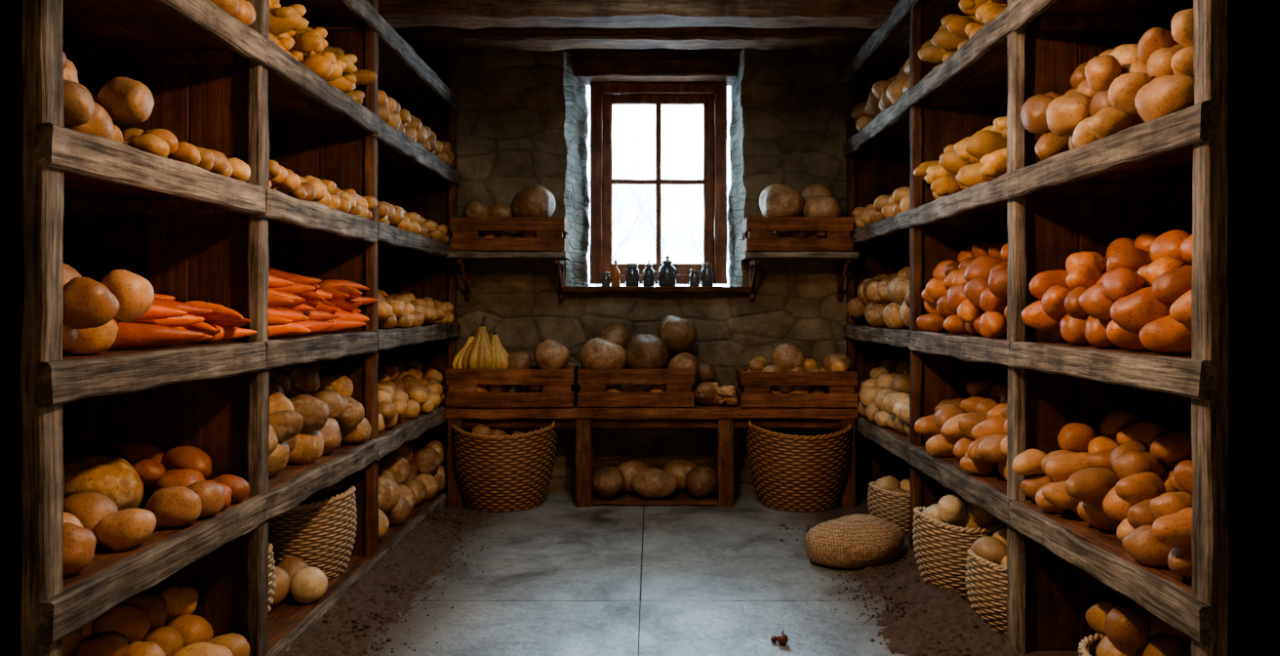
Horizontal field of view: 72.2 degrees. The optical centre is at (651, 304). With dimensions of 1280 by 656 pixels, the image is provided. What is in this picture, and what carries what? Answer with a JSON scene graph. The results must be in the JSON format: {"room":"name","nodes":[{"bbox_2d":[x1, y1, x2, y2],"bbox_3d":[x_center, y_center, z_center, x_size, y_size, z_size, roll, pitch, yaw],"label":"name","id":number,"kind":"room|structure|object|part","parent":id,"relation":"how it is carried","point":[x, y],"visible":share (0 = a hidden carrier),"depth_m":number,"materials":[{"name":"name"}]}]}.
{"room":"root cellar","nodes":[
{"label":"root cellar","id":0,"kind":"room"},
{"bbox_2d":[62,47,73,464],"bbox_3d":[-2.050,-0.400,2.300,0.066,3.600,8.600,0,0,0],"label":"wall","id":1,"kind":"structure","parent":0,"point":[67,217],"depth_m":3.04,"materials":[{"name":"brown wood"}]},
{"bbox_2d":[394,26,878,50],"bbox_3d":[0.000,-1.789,5.852,4.040,0.141,0.284,0,0,0],"label":"ceiling beam","id":2,"kind":"structure","parent":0,"point":[701,38],"depth_m":5.73,"materials":[{"name":"wood"}]},
{"bbox_2d":[377,0,899,30],"bbox_3d":[0.000,-1.725,4.975,4.040,0.274,0.272,0,0,0],"label":"ceiling beam","id":3,"kind":"structure","parent":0,"point":[557,15],"depth_m":4.86,"materials":[{"name":"wood"}]},
{"bbox_2d":[456,47,846,491],"bbox_3d":[0.000,-0.389,6.310,5.200,3.623,0.480,0,0,0],"label":"wall","id":4,"kind":"structure","parent":0,"point":[522,117],"depth_m":6.10,"materials":[{"name":"stone"}]},
{"bbox_2d":[445,250,570,298],"bbox_3d":[-0.950,-0.194,5.899,0.780,0.308,0.365,0,0,0],"label":"wall shelf","id":5,"kind":"object","parent":4,"relation":"attached to","point":[462,258],"visible":1,"depth_m":5.77,"materials":[{"name":"brown wood"}]},
{"bbox_2d":[449,216,568,252],"bbox_3d":[-0.944,-0.461,5.885,0.750,0.225,0.294,0,0,0],"label":"wooden crate","id":6,"kind":"object","parent":5,"relation":"on","point":[551,231],"visible":0.79,"depth_m":5.74,"materials":[{"name":"brown wood"}]},
{"bbox_2d":[478,231,536,238],"bbox_3d":[-0.927,-0.462,5.885,0.653,0.209,0.220,0,0,0],"label":"pile","id":7,"kind":"object","parent":6,"relation":"in","point":[481,234],"visible":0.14,"depth_m":5.85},
{"bbox_2d":[463,200,490,216],"bbox_3d":[-1.165,-0.606,5.869,0.187,0.172,0.184,0,0,0],"label":"squash","id":8,"kind":"object","parent":7,"relation":"on","point":[472,208],"visible":0.59,"depth_m":5.79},
{"bbox_2d":[489,202,514,216],"bbox_3d":[-1.008,-0.607,5.900,0.163,0.154,0.170,0,0,0],"label":"squash","id":9,"kind":"object","parent":7,"relation":"on","point":[499,209],"visible":0.62,"depth_m":5.83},
{"bbox_2d":[511,184,555,216],"bbox_3d":[-0.791,-0.664,5.870,0.294,0.268,0.291,0,0,0],"label":"squash","id":10,"kind":"object","parent":7,"relation":"on","point":[535,200],"visible":0.72,"depth_m":5.77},
{"bbox_2d":[568,49,741,85],"bbox_3d":[0.020,-1.710,6.371,1.240,0.189,0.312,0,0,0],"label":"window lintel","id":11,"kind":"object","parent":4,"relation":"attached to","point":[587,66],"depth_m":6.22,"materials":[{"name":"brown wood"}]},
{"bbox_2d":[560,285,751,292],"bbox_3d":[0.030,-0.106,6.250,1.300,0.046,0.507,0,0,0],"label":"trim","id":12,"kind":"structure","parent":4,"relation":"attached to","point":[590,289],"depth_m":6.00,"materials":[{"name":"brown wood"}]},
{"bbox_2d":[601,272,609,285],"bbox_3d":[-0.320,-0.177,6.130,0.060,0.100,0.060,0,0,0],"label":"glass jar","id":13,"kind":"object","parent":12,"relation":"on","point":[605,275],"visible":0.94,"depth_m":6.11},
{"bbox_2d":[610,259,620,285],"bbox_3d":[-0.252,-0.220,6.130,0.064,0.185,0.064,0,0,0],"label":"glass bottle","id":14,"kind":"object","parent":12,"relation":"on","point":[615,274],"visible":0.96,"depth_m":6.11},
{"bbox_2d":[625,263,639,285],"bbox_3d":[-0.136,-0.207,6.130,0.096,0.160,0.096,0,0,0],"label":"glass jar","id":15,"kind":"object","parent":12,"relation":"on","point":[632,271],"visible":0.91,"depth_m":6.09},
{"bbox_2d":[642,259,657,285],"bbox_3d":[-0.017,-0.220,6.147,0.095,0.185,0.085,0,0,39],"label":"jar","id":16,"kind":"object","parent":12,"relation":"on","point":[649,278],"visible":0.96,"depth_m":6.12,"materials":[{"name":"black glass"}]},
{"bbox_2d":[658,255,680,285],"bbox_3d":[0.113,-0.234,6.147,0.136,0.215,0.126,0,0,41],"label":"jar","id":17,"kind":"object","parent":12,"relation":"on","point":[666,271],"visible":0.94,"depth_m":6.10,"materials":[{"name":"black glass"}]},
{"bbox_2d":[689,269,699,285],"bbox_3d":[0.299,-0.187,6.130,0.072,0.120,0.072,0,0,0],"label":"glass jar","id":18,"kind":"object","parent":12,"relation":"on","point":[694,275],"visible":0.92,"depth_m":6.10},
{"bbox_2d":[701,262,713,285],"bbox_3d":[0.388,-0.209,6.130,0.084,0.165,0.084,0,0,0],"label":"glass jar","id":19,"kind":"object","parent":12,"relation":"on","point":[706,270],"visible":0.94,"depth_m":6.10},
{"bbox_2d":[590,81,727,283],"bbox_3d":[0.050,-0.885,6.450,1.004,1.474,0.106,0,0,0],"label":"frame","id":20,"kind":"object","parent":4,"relation":"attached to","point":[603,96],"visible":0.89,"depth_m":6.43,"materials":[{"name":"brown wood"}]},
{"bbox_2d":[739,250,858,298],"bbox_3d":[0.980,-0.194,5.900,0.740,0.307,0.367,0,0,0],"label":"wall shelf","id":21,"kind":"object","parent":4,"relation":"attached to","point":[845,258],"visible":1,"depth_m":5.78,"materials":[{"name":"brown wood"}]},
{"bbox_2d":[742,216,853,252],"bbox_3d":[0.969,-0.461,5.885,0.702,0.227,0.294,0,0,0],"label":"wooden crate","id":22,"kind":"object","parent":21,"relation":"on","point":[758,231],"visible":0.79,"depth_m":5.74,"materials":[{"name":"brown wood"}]},
{"bbox_2d":[772,230,826,238],"bbox_3d":[0.970,-0.458,5.884,0.624,0.203,0.217,0,0,0],"label":"pile","id":23,"kind":"object","parent":22,"relation":"in","point":[811,233],"visible":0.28,"depth_m":5.83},
{"bbox_2d":[759,183,803,216],"bbox_3d":[0.866,-0.668,5.868,0.297,0.276,0.293,0,0,0],"label":"squash","id":24,"kind":"object","parent":23,"relation":"on","point":[777,199],"visible":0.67,"depth_m":5.76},
{"bbox_2d":[801,194,841,216],"bbox_3d":[1.139,-0.632,5.877,0.263,0.223,0.256,0,0,0],"label":"squash","id":25,"kind":"object","parent":23,"relation":"on","point":[816,205],"visible":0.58,"depth_m":5.78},
{"bbox_2d":[800,183,833,200],"bbox_3d":[1.122,-0.721,5.973,0.224,0.201,0.218,0,0,0],"label":"squash","id":26,"kind":"object","parent":25,"relation":"on","point":[814,188],"visible":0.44,"depth_m":5.89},
{"bbox_2d":[566,48,743,51],"bbox_3d":[0.000,-1.874,2.300,5.200,0.051,8.600,0,0,0],"label":"ceiling","id":27,"kind":"structure","parent":0,"point":[741,50],"depth_m":6.39,"materials":[{"name":"brown wood"}]},
{"bbox_2d":[361,491,1079,655],"bbox_3d":[0.000,1.350,2.400,5.200,0.102,8.800,0,0,0],"label":"floor","id":28,"kind":"structure","parent":0,"point":[567,579],"depth_m":4.00,"materials":[{"name":"concrete"}]},
{"bbox_2d":[0,0,460,655],"bbox_3d":[-1.668,-0.272,4.020,0.708,3.156,4.160,0,0,0],"label":"shelving rack","id":29,"kind":"object","parent":28,"relation":"on","point":[218,82],"visible":0.79,"depth_m":3.06,"materials":[{"name":"brown wood"}]},
{"bbox_3d":[-1.377,-0.275,1.985,0.062,3.150,0.078,0,0,0],"label":"post","id":30,"kind":"part","parent":29,"relation":"part of","materials":[{"name":"brown wood"}]},
{"bbox_2d":[63,453,143,510],"bbox_3d":[-1.656,0.555,2.627,0.239,0.210,0.242,0,0,0],"label":"pumpkin","id":31,"kind":"object","parent":29,"relation":"on","point":[112,476],"visible":0.58,"depth_m":2.57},
{"bbox_2d":[60,262,154,356],"bbox_3d":[-1.579,-0.021,2.214,0.537,0.311,0.342,0,0,0],"label":"pile","id":32,"kind":"object","parent":29,"relation":"on","point":[91,309],"visible":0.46,"depth_m":2.21,"materials":[{"name":"food"}]},
{"bbox_2d":[62,51,154,140],"bbox_3d":[-1.585,-0.561,2.217,0.524,0.338,0.354,0,0,0],"label":"pile","id":33,"kind":"object","parent":29,"relation":"on","point":[122,100],"visible":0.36,"depth_m":2.26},
{"bbox_2d":[62,491,156,575],"bbox_3d":[-1.498,0.591,2.271,0.291,0.149,0.440,0,0,0],"label":"sweet potatoes","id":34,"kind":"object","parent":29,"relation":"on","point":[92,519],"visible":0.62,"depth_m":2.33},
{"bbox_2d":[64,586,249,655],"bbox_3d":[-1.584,1.085,2.549,0.552,0.311,1.012,0,0,0],"label":"pile","id":35,"kind":"object","parent":29,"relation":"on","point":[136,625],"visible":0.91,"depth_m":2.77,"materials":[{"name":"food"}]},
{"bbox_2d":[101,440,249,509],"bbox_3d":[-1.587,0.562,2.901,0.503,0.212,0.288,0,0,0],"label":"sweet potatoes","id":36,"kind":"object","parent":29,"relation":"on","point":[180,465],"visible":0.52,"depth_m":2.90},
{"bbox_2d":[107,124,250,181],"bbox_3d":[-1.578,-0.478,2.730,0.523,0.170,0.630,0,0,0],"label":"pile","id":37,"kind":"object","parent":29,"relation":"on","point":[160,141],"visible":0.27,"depth_m":2.54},
{"bbox_2d":[107,293,256,350],"bbox_3d":[-1.598,0.032,2.720,0.560,0.200,0.634,0,0,0],"label":"pile","id":38,"kind":"object","parent":29,"relation":"on","point":[168,322],"visible":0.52,"depth_m":2.63,"materials":[{"name":"food"}]},
{"bbox_2d":[144,480,225,527],"bbox_3d":[-1.411,0.600,2.662,0.152,0.125,0.243,0,0,7],"label":"sweet potatoes","id":39,"kind":"object","parent":29,"relation":"on","point":[174,506],"visible":0.91,"depth_m":2.58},
{"bbox_2d":[208,0,255,26],"bbox_3d":[-1.581,-1.012,2.772,0.522,0.203,0.539,0,0,0],"label":"pile","id":40,"kind":"object","parent":29,"relation":"on","point":[243,11],"visible":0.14,"depth_m":2.87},
{"bbox_3d":[-1.374,-0.275,3.065,0.054,3.150,0.078,0,0,0],"label":"post","id":41,"kind":"part","parent":29,"relation":"part of","materials":[{"name":"brown wood"}]},
{"bbox_2d":[267,542,276,610],"bbox_3d":[-1.600,1.069,3.280,0.361,0.321,0.363,0,0,6],"label":"woven basket","id":42,"kind":"object","parent":29,"relation":"on","point":[272,577],"visible":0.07,"depth_m":3.30,"materials":[{"name":"beige wicker"}]},
{"bbox_2d":[270,556,327,606],"bbox_3d":[-1.496,1.151,3.666,0.299,0.168,0.298,0,0,0],"label":"potatoes","id":43,"kind":"object","parent":29,"relation":"on","point":[306,583],"visible":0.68,"depth_m":3.59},
{"bbox_2d":[267,484,357,579],"bbox_3d":[-1.580,1.036,4.020,0.439,0.388,0.438,0,0,45],"label":"woven basket","id":44,"kind":"object","parent":29,"relation":"on","point":[319,531],"visible":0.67,"depth_m":3.86,"materials":[{"name":"beige wicker"}]},
{"bbox_2d":[268,361,371,477],"bbox_3d":[-1.586,0.456,3.697,0.534,0.427,1.147,0,0,0],"label":"pile","id":45,"kind":"object","parent":29,"relation":"on","point":[304,425],"visible":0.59,"depth_m":3.65,"materials":[{"name":"food"}]},
{"bbox_2d":[267,265,378,337],"bbox_3d":[-1.585,-0.028,3.702,0.584,0.333,1.157,0,0,0],"label":"pile","id":46,"kind":"object","parent":29,"relation":"on","point":[298,305],"visible":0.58,"depth_m":3.63,"materials":[{"name":"food"}]},
{"bbox_2d":[268,0,377,103],"bbox_3d":[-1.521,-1.082,3.712,0.454,0.318,1.136,0,0,0],"label":"pile","id":47,"kind":"object","parent":29,"relation":"on","point":[288,30],"visible":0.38,"depth_m":3.59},
{"bbox_2d":[268,159,377,219],"bbox_3d":[-1.583,-0.496,3.705,0.527,0.205,1.160,0,0,0],"label":"pile","id":48,"kind":"object","parent":29,"relation":"on","point":[325,192],"visible":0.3,"depth_m":3.57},
{"bbox_3d":[-1.374,-0.275,4.305,0.056,3.150,0.078,0,0,0],"label":"post","id":49,"kind":"part","parent":29,"relation":"part of","materials":[{"name":"brown wood"}]},
{"bbox_2d":[376,440,447,539],"bbox_3d":[-1.598,1.003,5.191,0.558,0.465,1.638,0,0,0],"label":"potatoes","id":50,"kind":"object","parent":29,"relation":"on","point":[411,474],"visible":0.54,"depth_m":5.07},
{"bbox_2d":[377,358,448,432],"bbox_3d":[-1.555,0.516,5.191,0.485,0.305,1.650,0,0,0],"label":"pile","id":51,"kind":"object","parent":29,"relation":"on","point":[403,392],"visible":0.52,"depth_m":5.24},
{"bbox_2d":[377,200,452,243],"bbox_3d":[-1.531,-0.498,5.187,0.429,0.210,1.648,0,0,0],"label":"pile","id":52,"kind":"object","parent":29,"relation":"on","point":[388,214],"visible":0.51,"depth_m":5.04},
{"bbox_2d":[377,288,453,329],"bbox_3d":[-1.556,0.023,5.189,0.485,0.230,1.648,0,0,0],"label":"pile","id":53,"kind":"object","parent":29,"relation":"on","point":[402,309],"visible":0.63,"depth_m":5.10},
{"bbox_2d":[377,89,454,165],"bbox_3d":[-1.532,-1.040,5.190,0.428,0.265,1.647,0,0,0],"label":"pile","id":54,"kind":"object","parent":29,"relation":"on","point":[389,110],"visible":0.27,"depth_m":4.96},
{"bbox_3d":[-1.373,-0.275,6.055,0.056,3.150,0.078,0,0,0],"label":"post","id":55,"kind":"part","parent":29,"relation":"part of","materials":[{"name":"brown wood"}]},
{"bbox_2d":[279,509,508,655],"bbox_3d":[-1.031,1.267,3.850,0.574,0.089,3.300,0,0,0],"label":"drift","id":56,"kind":"object","parent":28,"relation":"on","point":[377,598],"visible":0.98,"depth_m":3.91,"materials":[{"name":"soil"}]},
{"bbox_2d":[450,418,557,512],"bbox_3d":[-0.960,1.012,5.740,0.688,0.576,0.688,0,0,-29],"label":"wicker basket","id":57,"kind":"object","parent":28,"relation":"on","point":[499,473],"visible":0.88,"depth_m":5.48,"materials":[{"name":"wicker"}]},
{"bbox_2d":[469,424,533,436],"bbox_3d":[-0.962,0.914,5.731,0.529,0.290,0.498,0,0,0],"label":"pile","id":58,"kind":"object","parent":57,"relation":"in","point":[482,429],"visible":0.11,"depth_m":5.68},
{"bbox_2d":[445,400,857,506],"bbox_3d":[0.000,0.980,5.845,2.640,0.640,0.439,0,0,0],"label":"wooden bench","id":59,"kind":"object","parent":28,"relation":"on","point":[724,418],"visible":0.76,"depth_m":5.64,"materials":[{"name":"brown wood"}]},
{"bbox_3d":[-1.265,1.018,5.680,0.105,0.565,0.086,0,0,0],"label":"leg","id":60,"kind":"part","parent":59,"relation":"part of","materials":[{"name":"brown wood"}]},
{"bbox_2d":[445,364,578,407],"bbox_3d":[-0.909,0.537,5.810,0.822,0.250,0.383,0,0,0],"label":"wooden crate","id":61,"kind":"object","parent":59,"relation":"on","point":[560,390],"visible":0.88,"depth_m":5.62,"materials":[{"name":"brown wood"}]},
{"bbox_2d":[477,384,543,392],"bbox_3d":[-0.926,0.540,5.814,0.727,0.229,0.319,0,0,0],"label":"pile","id":62,"kind":"object","parent":61,"relation":"in","point":[480,387],"visible":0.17,"depth_m":5.70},
{"bbox_2d":[451,315,509,368],"bbox_3d":[-1.115,0.263,5.786,0.349,0.385,0.342,0,0,42],"label":"cluster","id":63,"kind":"object","parent":62,"relation":"on","point":[478,352],"visible":0.8,"depth_m":5.71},
{"bbox_2d":[507,351,531,368],"bbox_3d":[-0.881,0.390,5.798,0.174,0.160,0.177,0,0,0],"label":"squash","id":64,"kind":"object","parent":62,"relation":"on","point":[519,359],"visible":0.61,"depth_m":5.73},
{"bbox_2d":[533,339,569,368],"bbox_3d":[-0.660,0.346,5.812,0.237,0.229,0.243,0,0,0],"label":"squash","id":65,"kind":"object","parent":62,"relation":"on","point":[548,354],"visible":0.81,"depth_m":5.72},
{"bbox_3d":[-0.439,1.018,5.680,0.106,0.565,0.087,0,0,0],"label":"leg","id":66,"kind":"part","parent":59,"relation":"part of","materials":[{"name":"brown wood"}]},
{"bbox_3d":[-0.440,1.018,5.999,0.106,0.565,0.082,0,0,0],"label":"leg","id":67,"kind":"part","parent":59,"relation":"part of","materials":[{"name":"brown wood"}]},
{"bbox_2d":[577,364,694,406],"bbox_3d":[-0.100,0.537,5.820,0.752,0.250,0.363,0,0,0],"label":"wooden crate","id":68,"kind":"object","parent":59,"relation":"on","point":[680,392],"visible":0.93,"depth_m":5.64,"materials":[{"name":"brown wood"}]},
{"bbox_2d":[605,384,666,392],"bbox_3d":[-0.113,0.552,5.821,0.687,0.201,0.292,0,0,0],"label":"pile","id":69,"kind":"object","parent":68,"relation":"in","point":[609,387],"visible":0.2,"depth_m":5.74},
{"bbox_2d":[579,337,626,368],"bbox_3d":[-0.318,0.354,5.785,0.319,0.272,0.309,0,0,0],"label":"squash","id":70,"kind":"object","parent":69,"relation":"on","point":[597,352],"visible":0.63,"depth_m":5.67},
{"bbox_2d":[594,322,630,350],"bbox_3d":[-0.269,0.242,5.948,0.251,0.236,0.260,0,0,0],"label":"squash","id":71,"kind":"object","parent":70,"relation":"on","point":[618,333],"visible":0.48,"depth_m":5.87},
{"bbox_2d":[625,333,668,368],"bbox_3d":[-0.034,0.332,5.796,0.287,0.275,0.281,0,0,26],"label":"squash","id":72,"kind":"object","parent":69,"relation":"on","point":[643,350],"visible":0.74,"depth_m":5.68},
{"bbox_2d":[668,352,699,377],"bbox_3d":[0.210,0.413,5.767,0.206,0.195,0.206,0,0,0],"label":"squash","id":73,"kind":"object","parent":69,"relation":"on","point":[683,360],"visible":0.55,"depth_m":5.70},
{"bbox_2d":[657,315,697,352],"bbox_3d":[0.172,0.195,5.878,0.266,0.251,0.275,0,0,0],"label":"squash","id":74,"kind":"object","parent":73,"relation":"on","point":[679,334],"visible":0.95,"depth_m":5.78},
{"bbox_2d":[592,458,717,498],"bbox_3d":[0.019,1.157,5.852,0.825,0.222,0.416,0,0,0],"label":"pumpkins","id":75,"kind":"object","parent":59,"relation":"on","point":[679,474],"visible":1,"depth_m":5.70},
{"bbox_2d":[693,381,717,404],"bbox_3d":[0.360,0.584,5.777,0.165,0.157,0.166,0,0,0],"label":"squash","id":76,"kind":"object","parent":59,"relation":"on","point":[704,385],"visible":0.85,"depth_m":5.73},
{"bbox_2d":[696,360,716,381],"bbox_3d":[0.360,0.451,5.901,0.150,0.139,0.159,0,0,0],"label":"squash","id":77,"kind":"object","parent":76,"relation":"on","point":[706,372],"visible":0.83,"depth_m":5.84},
{"bbox_3d":[0.480,1.018,6.001,0.107,0.565,0.087,0,0,0],"label":"leg","id":78,"kind":"part","parent":59,"relation":"part of","materials":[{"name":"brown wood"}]},
{"bbox_2d":[697,381,737,404],"bbox_3d":[0.429,0.582,5.774,0.268,0.149,0.265,0,0,0],"label":"pile","id":79,"kind":"object","parent":59,"relation":"on","point":[725,393],"visible":0.96,"depth_m":5.67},
{"bbox_3d":[0.480,1.018,5.679,0.105,0.565,0.085,0,0,0],"label":"leg","id":80,"kind":"part","parent":59,"relation":"part of","materials":[{"name":"brown wood"}]},
{"bbox_2d":[735,366,857,407],"bbox_3d":[0.947,0.544,5.810,0.747,0.236,0.384,0,0,0],"label":"wooden crate","id":81,"kind":"object","parent":59,"relation":"on","point":[753,390],"visible":0.94,"depth_m":5.62,"materials":[{"name":"brown wood"}]},
{"bbox_2d":[747,356,848,393],"bbox_3d":[0.956,0.500,5.808,0.661,0.305,0.315,0,0,0],"label":"pile","id":82,"kind":"object","parent":81,"relation":"in","point":[759,363],"visible":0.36,"depth_m":5.71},
{"bbox_2d":[770,342,805,371],"bbox_3d":[0.902,0.366,5.799,0.233,0.229,0.244,0,0,0],"label":"squash","id":83,"kind":"object","parent":82,"relation":"on","point":[788,356],"visible":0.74,"depth_m":5.71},
{"bbox_2d":[822,353,850,370],"bbox_3d":[1.220,0.401,5.801,0.186,0.159,0.183,0,0,0],"label":"squash","id":84,"kind":"object","parent":82,"relation":"on","point":[827,360],"visible":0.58,"depth_m":5.75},
{"bbox_3d":[1.266,1.018,5.680,0.106,0.565,0.085,0,0,0],"label":"leg","id":85,"kind":"part","parent":59,"relation":"part of","materials":[{"name":"brown wood"}]},
{"bbox_2d":[770,629,788,644],"bbox_3d":[0.488,1.275,3.365,0.069,0.053,0.042,0,0,25],"label":"chestnut","id":86,"kind":"object","parent":28,"relation":"on","point":[781,638],"visible":1,"depth_m":3.35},
{"bbox_2d":[746,419,852,512],"bbox_3d":[0.960,1.012,5.740,0.688,0.576,0.688,0,0,29],"label":"wicker basket","id":87,"kind":"object","parent":28,"relation":"on","point":[792,469],"visible":0.93,"depth_m":5.48,"materials":[{"name":"wicker"}]},
{"bbox_2d":[804,514,904,567],"bbox_3d":[1.020,1.181,4.416,0.497,0.230,0.368,0,0,0],"label":"burlap sack","id":88,"kind":"object","parent":28,"relation":"on","point":[852,540],"visible":0.99,"depth_m":4.30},
{"bbox_2d":[867,480,910,533],"bbox_3d":[1.430,1.169,5.100,0.350,0.261,0.348,0,0,-13],"label":"woven basket","id":89,"kind":"object","parent":28,"relation":"on","point":[892,506],"visible":0.51,"depth_m":4.96,"materials":[{"name":"beige wicker"}]},
{"bbox_2d":[874,475,910,492],"bbox_3d":[1.418,1.098,5.087,0.234,0.218,0.243,0,0,44],"label":"pile","id":90,"kind":"object","parent":89,"relation":"in","point":[891,483],"visible":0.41,"depth_m":5.05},
{"bbox_2d":[778,523,1024,655],"bbox_3d":[0.984,1.268,3.700,0.668,0.087,3.000,0,0,0],"label":"drift","id":91,"kind":"object","parent":28,"relation":"on","point":[925,619],"visible":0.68,"depth_m":3.57,"materials":[{"name":"soil"}]},
{"bbox_2d":[912,506,1006,600],"bbox_3d":[1.400,1.116,3.980,0.420,0.367,0.418,0,0,10],"label":"woven basket","id":92,"kind":"object","parent":28,"relation":"on","point":[940,548],"visible":0.54,"depth_m":3.83,"materials":[{"name":"beige wicker"}]},
{"bbox_2d":[921,492,996,528],"bbox_3d":[1.391,0.999,3.996,0.303,0.292,0.329,0,0,-8],"label":"pile","id":93,"kind":"object","parent":92,"relation":"in","point":[951,508],"visible":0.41,"depth_m":3.87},
{"bbox_2d":[964,548,1007,634],"bbox_3d":[1.470,1.154,3.570,0.371,0.291,0.369,0,0,0],"label":"woven basket","id":94,"kind":"object","parent":28,"relation":"on","point":[986,585],"visible":0.36,"depth_m":3.47,"materials":[{"name":"beige wicker"}]},
{"bbox_2d":[970,526,1006,566],"bbox_3d":[1.466,1.065,3.575,0.306,0.286,0.273,0,0,0],"label":"pile","id":95,"kind":"object","parent":94,"relation":"in","point":[993,548],"visible":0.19,"depth_m":3.55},
{"bbox_2d":[842,0,1279,655],"bbox_3d":[1.668,-0.275,4.110,0.702,3.150,3.980,0,0,0],"label":"shelving rack","id":96,"kind":"object","parent":28,"relation":"on","point":[1132,181],"visible":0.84,"depth_m":3.27,"materials":[{"name":"brown wood"}]},
{"bbox_3d":[1.375,-0.275,6.055,0.055,3.150,0.077,0,0,0],"label":"post","id":97,"kind":"part","parent":96,"relation":"part of","materials":[{"name":"brown wood"}]},
{"bbox_2d":[845,266,910,328],"bbox_3d":[1.559,-0.055,5.322,0.483,0.404,1.399,0,0,0],"label":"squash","id":98,"kind":"object","parent":96,"relation":"on","point":[883,299],"visible":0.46,"depth_m":5.30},
{"bbox_2d":[851,186,909,229],"bbox_3d":[1.538,-0.606,5.326,0.422,0.249,1.369,0,0,-2],"label":"pile","id":99,"kind":"object","parent":96,"relation":"on","point":[897,202],"visible":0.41,"depth_m":5.23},
{"bbox_2d":[851,57,910,131],"bbox_3d":[1.538,-1.276,5.323,0.455,0.351,1.392,0,0,0],"label":"pile","id":100,"kind":"object","parent":96,"relation":"on","point":[884,93],"visible":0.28,"depth_m":5.21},
{"bbox_2d":[854,357,910,437],"bbox_3d":[1.555,0.546,5.325,0.491,0.390,1.376,0,0,0],"label":"pile","id":101,"kind":"object","parent":96,"relation":"on","point":[883,398],"visible":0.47,"depth_m":5.26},
{"bbox_3d":[1.375,-0.275,4.565,0.056,3.150,0.076,0,0,0],"label":"post","id":102,"kind":"part","parent":96,"relation":"part of","materials":[{"name":"brown wood"}]},
{"bbox_2d":[913,116,1007,199],"bbox_3d":[1.531,-0.669,3.963,0.462,0.338,1.138,0,0,0],"label":"pile","id":103,"kind":"object","parent":96,"relation":"on","point":[978,158],"visible":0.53,"depth_m":3.82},
{"bbox_2d":[914,378,1007,481],"bbox_3d":[1.583,0.557,3.956,0.549,0.367,1.182,0,0,0],"label":"sweet potatoes","id":104,"kind":"object","parent":96,"relation":"on","point":[974,428],"visible":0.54,"depth_m":3.96,"materials":[{"name":"food"}]},
{"bbox_2d":[916,240,1007,338],"bbox_3d":[1.579,-0.083,3.956,0.539,0.462,1.166,0,0,0],"label":"sweet potatoes","id":105,"kind":"object","parent":96,"relation":"on","point":[969,294],"visible":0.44,"depth_m":3.87,"materials":[{"name":"food"}]},
{"bbox_2d":[918,0,1007,69],"bbox_3d":[1.547,-1.299,3.949,0.477,0.359,1.168,0,0,0],"label":"pile","id":106,"kind":"object","parent":96,"relation":"on","point":[955,30],"visible":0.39,"depth_m":3.93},
{"bbox_3d":[1.374,-0.275,3.305,0.055,3.150,0.077,0,0,0],"label":"post","id":107,"kind":"part","parent":96,"relation":"part of","materials":[{"name":"brown wood"}]},
{"bbox_2d":[1011,409,1193,578],"bbox_3d":[1.582,0.561,2.756,0.544,0.358,1.069,0,0,0],"label":"sweet potatoes","id":108,"kind":"object","parent":96,"relation":"on","point":[1134,479],"visible":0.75,"depth_m":2.74,"materials":[{"name":"food"}]},
{"bbox_2d":[1020,8,1193,160],"bbox_3d":[1.577,-0.698,2.757,0.532,0.435,1.069,0,0,0],"label":"potatoes","id":109,"kind":"object","parent":96,"relation":"on","point":[1126,86],"visible":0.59,"depth_m":2.62,"materials":[{"name":"food"}]},
{"bbox_2d":[1021,229,1193,356],"bbox_3d":[1.585,-0.058,2.756,0.544,0.407,1.064,0,0,0],"label":"sweet potatoes","id":110,"kind":"object","parent":96,"relation":"on","point":[1138,297],"visible":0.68,"depth_m":2.60,"materials":[{"name":"food"}]},
{"bbox_3d":[1.378,-0.275,2.165,0.063,3.150,0.078,0,0,0],"label":"post","id":111,"kind":"part","parent":96,"relation":"part of","materials":[{"name":"brown wood"}]},
{"bbox_2d":[1078,633,1192,655],"bbox_3d":[1.620,1.201,2.750,0.523,0.197,0.523,0,0,23],"label":"woven basket","id":112,"kind":"object","parent":28,"relation":"on","point":[1087,646],"visible":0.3,"depth_m":2.92,"materials":[{"name":"beige wicker"}]},
{"bbox_2d":[1085,600,1192,655],"bbox_3d":[1.619,1.104,2.763,0.458,0.351,0.417,0,0,-11],"label":"pile","id":113,"kind":"object","parent":112,"relation":"in","point":[1126,630],"visible":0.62,"depth_m":2.67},
{"bbox_2d":[1187,182,1192,435],"bbox_3d":[2.050,-0.400,2.300,0.065,3.600,8.600,0,0,0],"label":"wall","id":114,"kind":"structure","parent":0,"point":[1189,230],"depth_m":3.29,"materials":[{"name":"brown wood"}]},
{"label":"outside","id":115,"kind":"structure","parent":0,"visible":0},
{"bbox_3d":[0.000,0.550,33.400,60.000,0.300,53.200,0,0,0],"label":"ground","id":116,"kind":"structure","parent":115,"visible":0},
{"bbox_2d":[586,144,677,285],"bbox_3d":[-0.790,-1.216,13.201,2.151,3.845,2.723,0,0,13],"label":"bare tree","id":117,"kind":"object","parent":116,"relation":"on","point":[623,242],"visible":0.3,"depth_m":13.16,"materials":[{"name":"white plant"}]},
{"bbox_2d":[619,156,703,285],"bbox_3d":[0.477,-1.275,20.086,2.900,3.979,1.086,0,0,-30],"label":"bare tree","id":118,"kind":"object","parent":116,"relation":"on","point":[650,220],"visible":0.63,"depth_m":19.88,"materials":[{"name":"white plant"}]},
{"bbox_2d":[654,121,730,259],"bbox_3d":[1.008,-1.729,16.324,1.975,4.871,2.235,0,0,18],"label":"bare tree","id":119,"kind":"object","parent":116,"relation":"on","point":[694,247],"visible":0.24,"depth_m":16.21,"materials":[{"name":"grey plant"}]}
]}

